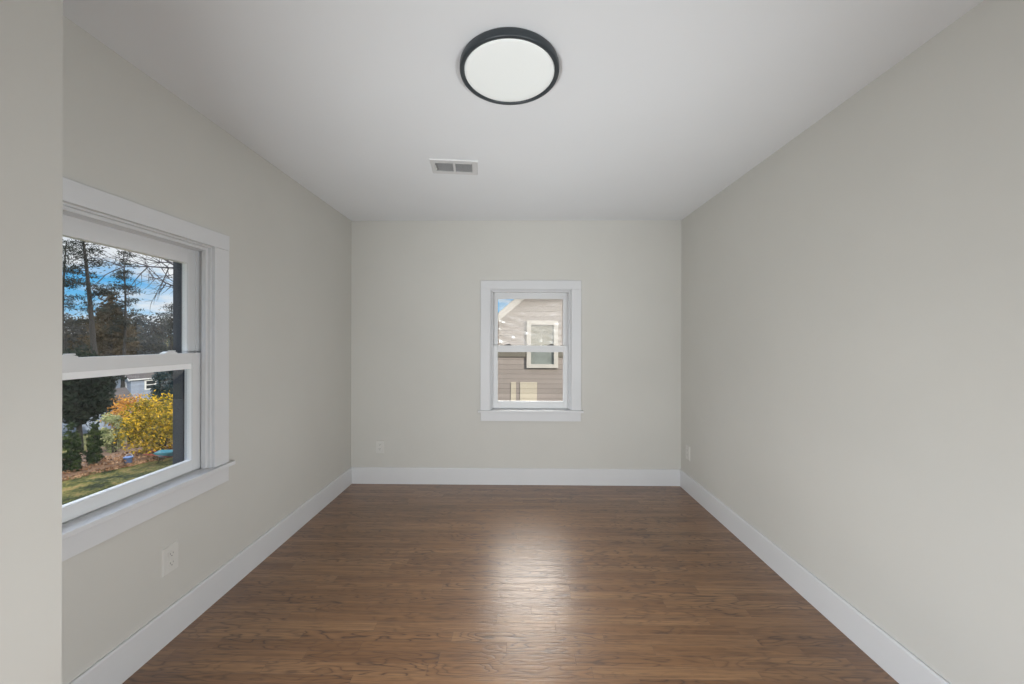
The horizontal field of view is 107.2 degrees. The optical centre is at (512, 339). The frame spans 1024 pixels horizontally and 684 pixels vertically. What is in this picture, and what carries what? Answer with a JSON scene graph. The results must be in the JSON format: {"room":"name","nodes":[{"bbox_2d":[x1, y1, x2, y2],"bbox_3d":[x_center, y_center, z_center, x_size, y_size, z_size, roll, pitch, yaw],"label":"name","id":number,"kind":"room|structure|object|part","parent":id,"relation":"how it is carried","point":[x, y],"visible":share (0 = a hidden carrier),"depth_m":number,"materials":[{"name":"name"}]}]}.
{"room":"empty room","nodes":[
{"label":"empty room","id":0,"kind":"room"},
{"bbox_2d":[0,0,62,683],"bbox_3d":[-1.405,0.117,-0.371,0.296,2.440,2.820,0,0,1],"label":"wall partition","id":1,"kind":"structure","parent":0,"point":[31,31],"depth_m":0.97,"materials":[{"name":"paint"}]},
{"bbox_2d":[62,337,172,504],"bbox_3d":[-24.593,2.890,30.340,170.000,7.437,180.000,0,0,1],"label":"ground","id":2,"kind":"structure","parent":0,"point":[77,488],"depth_m":10.63,"materials":[{"name":"green plant"}]},
{"bbox_2d":[64,310,86,350],"bbox_3d":[-77.799,-1.354,64.639,7.720,7.618,7.631,0,0,1],"label":"tree","id":3,"kind":"object","parent":2,"relation":"on","point":[66,317],"visible":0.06,"depth_m":64.79,"materials":[{"name":"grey plant"}]},
{"bbox_2d":[62,238,100,350],"bbox_3d":[-36.206,-0.829,30.687,3.456,14.711,4.474,0,0,41],"label":"pine","id":4,"kind":"object","parent":2,"relation":"on","point":[75,323],"visible":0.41,"depth_m":30.65,"materials":[{"name":"green plant"}]},
{"bbox_2d":[64,320,103,354],"bbox_3d":[-60.290,0.718,50.770,7.701,7.051,7.493,0,0,1],"label":"tree","id":5,"kind":"object","parent":2,"relation":"on","point":[79,330],"visible":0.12,"depth_m":50.95,"materials":[{"name":"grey plant"}]},
{"bbox_2d":[64,314,107,355],"bbox_3d":[-65.680,-0.187,58.049,7.619,7.719,7.056,0,0,-22],"label":"tree","id":6,"kind":"object","parent":2,"relation":"on","point":[86,323],"visible":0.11,"depth_m":57.34,"materials":[{"name":"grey plant"}]},
{"bbox_2d":[62,238,125,356],"bbox_3d":[-28.222,-1.917,25.253,4.155,15.238,3.631,0,0,39],"label":"pine","id":7,"kind":"object","parent":2,"relation":"on","point":[100,291],"visible":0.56,"depth_m":25.07,"materials":[{"name":"green plant"}]},
{"bbox_2d":[62,345,126,449],"bbox_3d":[-16.837,2.287,14.569,2.991,4.180,2.741,0,0,1],"label":"evergreen","id":8,"kind":"object","parent":2,"relation":"on","point":[83,399],"visible":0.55,"depth_m":14.38,"materials":[{"name":"green plant"}]},
{"bbox_2d":[62,387,136,435],"bbox_3d":[-24.352,4.122,21.944,2.700,2.346,2.850,0,0,21],"label":"garden shed","id":9,"kind":"object","parent":2,"relation":"on","point":[120,391],"visible":0.11,"depth_m":21.58,"materials":[{"name":"grey"}]},
{"bbox_2d":[75,291,142,387],"bbox_3d":[-45.664,-0.045,42.990,6.743,11.543,6.323,0,0,1],"label":"tree","id":10,"kind":"object","parent":2,"relation":"on","point":[105,338],"visible":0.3,"depth_m":42.24,"materials":[{"name":"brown plant"}]},
{"bbox_2d":[80,320,153,355],"bbox_3d":[-53.334,0.771,51.464,7.516,8.291,6.954,0,0,1],"label":"tree","id":11,"kind":"object","parent":2,"relation":"on","point":[135,332],"visible":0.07,"depth_m":52.10,"materials":[{"name":"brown plant"}]},
{"bbox_2d":[62,444,172,480],"bbox_3d":[-11.910,3.830,12.219,2.380,0.190,5.818,0,0,34],"label":"fallen leaves","id":12,"kind":"object","parent":2,"relation":"on","point":[128,464],"visible":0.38,"depth_m":11.68,"materials":[{"name":"brown plant"}]},
{"bbox_2d":[62,437,172,477],"bbox_3d":[-13.259,3.977,13.095,4.987,0.369,5.776,0,0,33],"label":"garden bed","id":13,"kind":"object","parent":2,"relation":"on","point":[104,453],"visible":0.26,"depth_m":12.34,"materials":[{"name":"brown soil"}]},
{"bbox_2d":[62,421,87,471],"bbox_3d":[-12.839,3.171,10.984,0.580,1.593,0.541,0,0,1],"label":"arborvitae","id":14,"kind":"object","parent":13,"relation":"on","point":[72,442],"visible":0.84,"depth_m":10.93,"materials":[{"name":"green plant"}]},
{"bbox_2d":[82,422,105,464],"bbox_3d":[-12.876,3.245,11.597,0.532,1.444,0.521,0,0,33],"label":"arborvitae","id":15,"kind":"object","parent":13,"relation":"on","point":[93,446],"visible":0.97,"depth_m":11.56,"materials":[{"name":"green plant"}]},
{"bbox_2d":[95,412,130,452],"bbox_3d":[-13.928,3.276,13.187,1.000,1.523,0.902,0,0,44],"label":"shrub","id":16,"kind":"object","parent":13,"relation":"on","point":[107,436],"visible":0.76,"depth_m":13.10,"materials":[{"name":"green plant"}]},
{"bbox_2d":[100,393,154,443],"bbox_3d":[-14.629,3.068,14.442,1.381,2.060,1.558,0,0,1],"label":"shrub","id":17,"kind":"object","parent":13,"relation":"on","point":[122,402],"visible":0.2,"depth_m":14.20,"materials":[{"name":"orange plant"}]},
{"bbox_2d":[123,454,133,464],"bbox_3d":[-12.096,3.762,11.887,0.245,0.306,0.240,0,0,1],"label":"bucket","id":18,"kind":"object","parent":13,"relation":"on","point":[127,458],"visible":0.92,"depth_m":11.84,"materials":[{"name":"blue plastic"}]},
{"bbox_2d":[107,390,172,454],"bbox_3d":[-12.009,2.864,12.875,2.388,2.216,2.697,0,0,1],"label":"shrub","id":19,"kind":"object","parent":13,"relation":"on","point":[145,420],"visible":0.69,"depth_m":12.43,"materials":[{"name":"yellow plant"}]},
{"bbox_2d":[97,251,145,387],"bbox_3d":[-28.221,-0.356,27.282,2.512,12.354,2.449,0,0,41],"label":"pine","id":20,"kind":"object","parent":2,"relation":"on","point":[123,277],"visible":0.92,"depth_m":27.37,"materials":[{"name":"green plant"}]},
{"bbox_2d":[83,249,172,313],"bbox_3d":[-10.929,-0.530,13.495,6.685,8.999,4.871,0,0,23],"label":"bare tree","id":21,"kind":"object","parent":2,"relation":"on","point":[113,257],"visible":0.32,"depth_m":12.76,"materials":[{"name":"brown plant"}]},
{"bbox_2d":[101,312,154,354],"bbox_3d":[-58.766,0.000,58.049,7.759,8.801,7.007,0,0,31],"label":"tree","id":22,"kind":"object","parent":2,"relation":"on","point":[142,324],"visible":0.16,"depth_m":58.76,"materials":[{"name":"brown plant"}]},
{"bbox_2d":[113,372,167,401],"bbox_3d":[-35.473,4.783,36.394,3.040,3.815,3.670,0,0,21],"label":"cottage","id":23,"kind":"object","parent":2,"relation":"on","point":[139,383],"visible":0.41,"depth_m":35.15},
{"bbox_2d":[131,311,169,353],"bbox_3d":[-63.123,-0.497,64.923,7.263,8.888,6.547,0,0,27],"label":"tree","id":24,"kind":"object","parent":2,"relation":"on","point":[144,319],"visible":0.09,"depth_m":64.96,"materials":[{"name":"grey plant"}]},
{"bbox_2d":[135,315,172,354],"bbox_3d":[-46.762,1.137,50.657,7.238,8.929,6.658,0,0,25],"label":"tree","id":25,"kind":"object","parent":2,"relation":"on","point":[144,342],"visible":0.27,"depth_m":49.75,"materials":[{"name":"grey plant"}]},
{"bbox_2d":[143,450,172,461],"bbox_3d":[-11.076,3.738,12.091,1.028,0.367,0.420,0,0,-19],"label":"wheelbarrow","id":26,"kind":"object","parent":2,"relation":"on","point":[161,453],"visible":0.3,"depth_m":11.99,"materials":[{"name":"teal plastic"}]},
{"bbox_2d":[153,450,172,456],"bbox_3d":[-11.050,3.651,12.100,0.574,0.168,0.420,0,0,-19],"label":"tray","id":27,"kind":"object","parent":26,"relation":"on","point":[161,453],"depth_m":11.99,"materials":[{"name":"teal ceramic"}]},
{"bbox_2d":[146,302,172,390],"bbox_3d":[-33.053,1.421,36.665,3.738,10.044,3.392,0,0,29],"label":"pine","id":28,"kind":"object","parent":2,"relation":"on","point":[163,314],"visible":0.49,"depth_m":36.11,"materials":[{"name":"green plant"}]},
{"bbox_2d":[146,318,172,354],"bbox_3d":[-51.568,0.344,57.746,7.183,9.575,6.825,0,0,1],"label":"tree","id":29,"kind":"object","parent":2,"relation":"on","point":[172,318],"visible":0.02,"depth_m":56.10,"materials":[{"name":"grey plant"}]},
{"bbox_2d":[148,370,172,407],"bbox_3d":[-23.991,3.464,26.371,2.402,3.762,2.526,0,0,1],"label":"spruce","id":30,"kind":"object","parent":2,"relation":"on","point":[163,378],"visible":0.38,"depth_m":25.77,"materials":[{"name":"green plant"}]},
{"bbox_2d":[498,299,562,400],"bbox_3d":[1.576,0.913,12.965,7.560,6.260,8.430,0,0,1],"label":"house","id":31,"kind":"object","parent":2,"relation":"on","point":[522,376],"visible":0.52,"depth_m":8.99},
{"bbox_3d":[0.025,1.553,8.995,0.120,1.075,0.012,0,0,1],"label":"panel","id":32,"kind":"part","parent":31,"relation":"part of","materials":[{"name":"beige"}]},
{"bbox_3d":[0.383,1.553,8.989,0.403,1.075,0.012,0,0,1],"label":"panel","id":33,"kind":"part","parent":31,"relation":"part of","materials":[{"name":"beige"}]},
{"bbox_3d":[0.715,0.402,8.987,0.545,0.370,0.004,0,0,1],"label":"pane","id":34,"kind":"part","parent":31,"relation":"part of","materials":[{"name":"grey glass"}]},
{"bbox_3d":[0.716,-0.096,8.984,0.545,0.505,0.010,0,0,1],"label":"pane","id":35,"kind":"part","parent":31,"relation":"part of","materials":[{"name":"grey glass"}]},
{"bbox_2d":[62,15,350,683],"bbox_3d":[-1.625,0.132,0.867,0.180,2.470,5.290,0,0,1],"label":"wall","id":36,"kind":"structure","parent":0,"point":[126,135],"depth_m":2.05,"materials":[{"name":"paint"}]},
{"bbox_2d":[62,177,234,561],"bbox_3d":[-1.623,0.100,1.553,0.266,1.297,0.946,0,0,1],"label":"window","id":37,"kind":"structure","parent":36,"relation":"in","point":[198,360],"depth_m":1.76,"materials":[{"name":"paint"}]},
{"bbox_3d":[-1.626,-0.168,1.553,0.031,0.563,0.728,0,0,1],"label":"sash","id":38,"kind":"part","parent":37,"relation":"part of","materials":[{"name":"plastic"}]},
{"bbox_3d":[-1.590,0.355,1.553,0.030,0.580,0.720,0,0,1],"label":"sash","id":39,"kind":"part","parent":37,"relation":"part of","materials":[{"name":"plastic"}]},
{"bbox_3d":[-1.609,0.102,1.553,0.090,1.141,0.750,0,0,1],"label":"frame","id":40,"kind":"part","parent":37,"relation":"part of","materials":[{"name":"plastic"}]},
{"bbox_3d":[-1.516,-0.508,1.552,0.017,0.080,0.906,0,0,1],"label":"head casing","id":41,"kind":"part","parent":37,"relation":"part of","materials":[{"name":"paint"}]},
{"bbox_3d":[-1.531,0.659,1.552,0.080,0.020,0.946,0,0,1],"label":"sill","id":42,"kind":"part","parent":37,"relation":"part of","materials":[{"name":"paint"}]},
{"bbox_3d":[-1.518,0.090,1.552,0.016,1.117,0.906,0,0,1],"label":"casing","id":43,"kind":"part","parent":37,"relation":"part of","materials":[{"name":"paint"}]},
{"bbox_2d":[162,540,177,576],"bbox_3d":[-1.522,0.977,1.682,0.009,0.122,0.078,0,0,1],"label":"wall outlet","id":44,"kind":"object","parent":36,"relation":"attached to","point":[170,553],"visible":1,"depth_m":1.67,"materials":[{"name":"plastic"}]},
{"bbox_2d":[168,550,174,557],"bbox_3d":[-1.519,0.956,1.682,0.003,0.029,0.033,0,0,1],"label":"receptacle","id":45,"kind":"object","parent":44,"relation":"attached to","point":[171,553],"depth_m":1.68,"materials":[{"name":"plastic"}]},
{"bbox_2d":[168,559,174,566],"bbox_3d":[-1.519,0.997,1.682,0.003,0.029,0.033,0,0,1],"label":"receptacle","id":46,"kind":"object","parent":44,"relation":"attached to","point":[171,562],"depth_m":1.68,"materials":[{"name":"plastic"}]},
{"bbox_2d":[68,467,351,683],"bbox_3d":[-1.512,1.262,2.276,0.014,0.150,2.470,0,0,1],"label":"baseboard","id":47,"kind":"structure","parent":36,"relation":"attached to","point":[125,659],"depth_m":1.80,"materials":[{"name":"paint"}]},
{"bbox_2d":[122,484,898,683],"bbox_3d":[-0.012,1.355,0.845,3.053,0.030,5.290,0,0,1],"label":"floor","id":48,"kind":"structure","parent":0,"point":[387,583],"depth_m":1.91,"materials":[{"name":"brown wood"}]},
{"bbox_2d":[351,220,681,468],"bbox_3d":[0.028,0.135,3.580,3.413,2.470,0.180,0,0,1],"label":"wall","id":49,"kind":"structure","parent":0,"point":[416,285],"depth_m":3.49,"materials":[{"name":"paint"}]},
{"bbox_2d":[376,440,383,452],"bbox_3d":[-1.229,0.995,3.503,0.078,0.122,0.009,0,0,1],"label":"wall outlet","id":50,"kind":"object","parent":49,"relation":"attached to","point":[379,443],"visible":1,"depth_m":3.50,"materials":[{"name":"plastic"}]},
{"bbox_2d":[352,467,680,485],"bbox_3d":[0.025,1.265,3.483,3.053,0.150,0.014,0,0,1],"label":"baseboard","id":51,"kind":"structure","parent":49,"relation":"attached to","point":[360,475],"depth_m":3.48,"materials":[{"name":"paint"}]},
{"bbox_2d":[478,280,583,420],"bbox_3d":[0.171,0.104,3.585,0.968,1.297,0.266,0,0,1],"label":"window","id":52,"kind":"structure","parent":49,"relation":"in","point":[491,409],"depth_m":3.48,"materials":[{"name":"paint"}]},
{"bbox_3d":[0.171,0.106,3.583,0.750,1.141,0.090,0,0,1],"label":"frame","id":53,"kind":"part","parent":52,"relation":"part of","materials":[{"name":"plastic"}]},
{"bbox_3d":[0.172,-0.171,3.600,0.728,0.550,0.031,0,0,1],"label":"sash","id":54,"kind":"part","parent":52,"relation":"part of","materials":[{"name":"glass"}]},
{"bbox_3d":[0.171,0.353,3.563,0.720,0.592,0.030,0,0,1],"label":"sash","id":55,"kind":"part","parent":52,"relation":"part of","materials":[{"name":"plastic"}]},
{"bbox_3d":[0.169,0.662,3.498,0.968,0.020,0.092,0,0,1],"label":"sill","id":56,"kind":"part","parent":52,"relation":"part of","materials":[{"name":"paint"}]},
{"bbox_3d":[0.171,-0.505,3.479,0.928,0.080,0.017,0,0,1],"label":"head casing","id":57,"kind":"part","parent":52,"relation":"part of","materials":[{"name":"paint"}]},
{"bbox_2d":[63,0,983,220],"bbox_3d":[-0.006,-1.160,0.845,3.413,0.120,5.650,0,0,1],"label":"ceiling","id":58,"kind":"structure","parent":0,"point":[653,109],"depth_m":1.63,"materials":[{"name":"paint"}]},
{"bbox_2d":[429,158,477,174],"bbox_3d":[-0.368,-1.090,2.405,0.294,0.021,0.196,0,0,-5],"label":"ceiling vent","id":59,"kind":"object","parent":58,"relation":"in","point":[439,166],"visible":1,"depth_m":2.40,"materials":[{"name":"white metal"}]},
{"bbox_2d":[460,27,558,104],"bbox_3d":[-0.011,-1.083,1.521,0.398,0.034,0.398,0,0,1],"label":"ceiling light","id":60,"kind":"object","parent":58,"relation":"in","point":[504,65],"visible":1,"depth_m":1.47,"materials":[{"name":"white plastic"}]},
{"bbox_2d":[681,0,1023,683],"bbox_3d":[1.607,0.138,0.823,0.180,2.470,5.290,0,0,1],"label":"wall","id":61,"kind":"structure","parent":0,"point":[852,302],"depth_m":1.52,"materials":[{"name":"paint"}]},
{"bbox_2d":[686,445,689,460],"bbox_3d":[1.545,0.998,3.324,0.009,0.122,0.078,0,0,1],"label":"wall outlet","id":62,"kind":"object","parent":61,"relation":"attached to","point":[687,446],"visible":1,"depth_m":3.31,"materials":[{"name":"plastic"}]},
{"bbox_2d":[680,470,950,683],"bbox_3d":[1.508,1.268,0.824,0.014,0.150,5.290,0,0,1],"label":"baseboard","id":63,"kind":"structure","parent":61,"relation":"attached to","point":[900,663],"depth_m":1.82,"materials":[{"name":"paint"}]}
]}

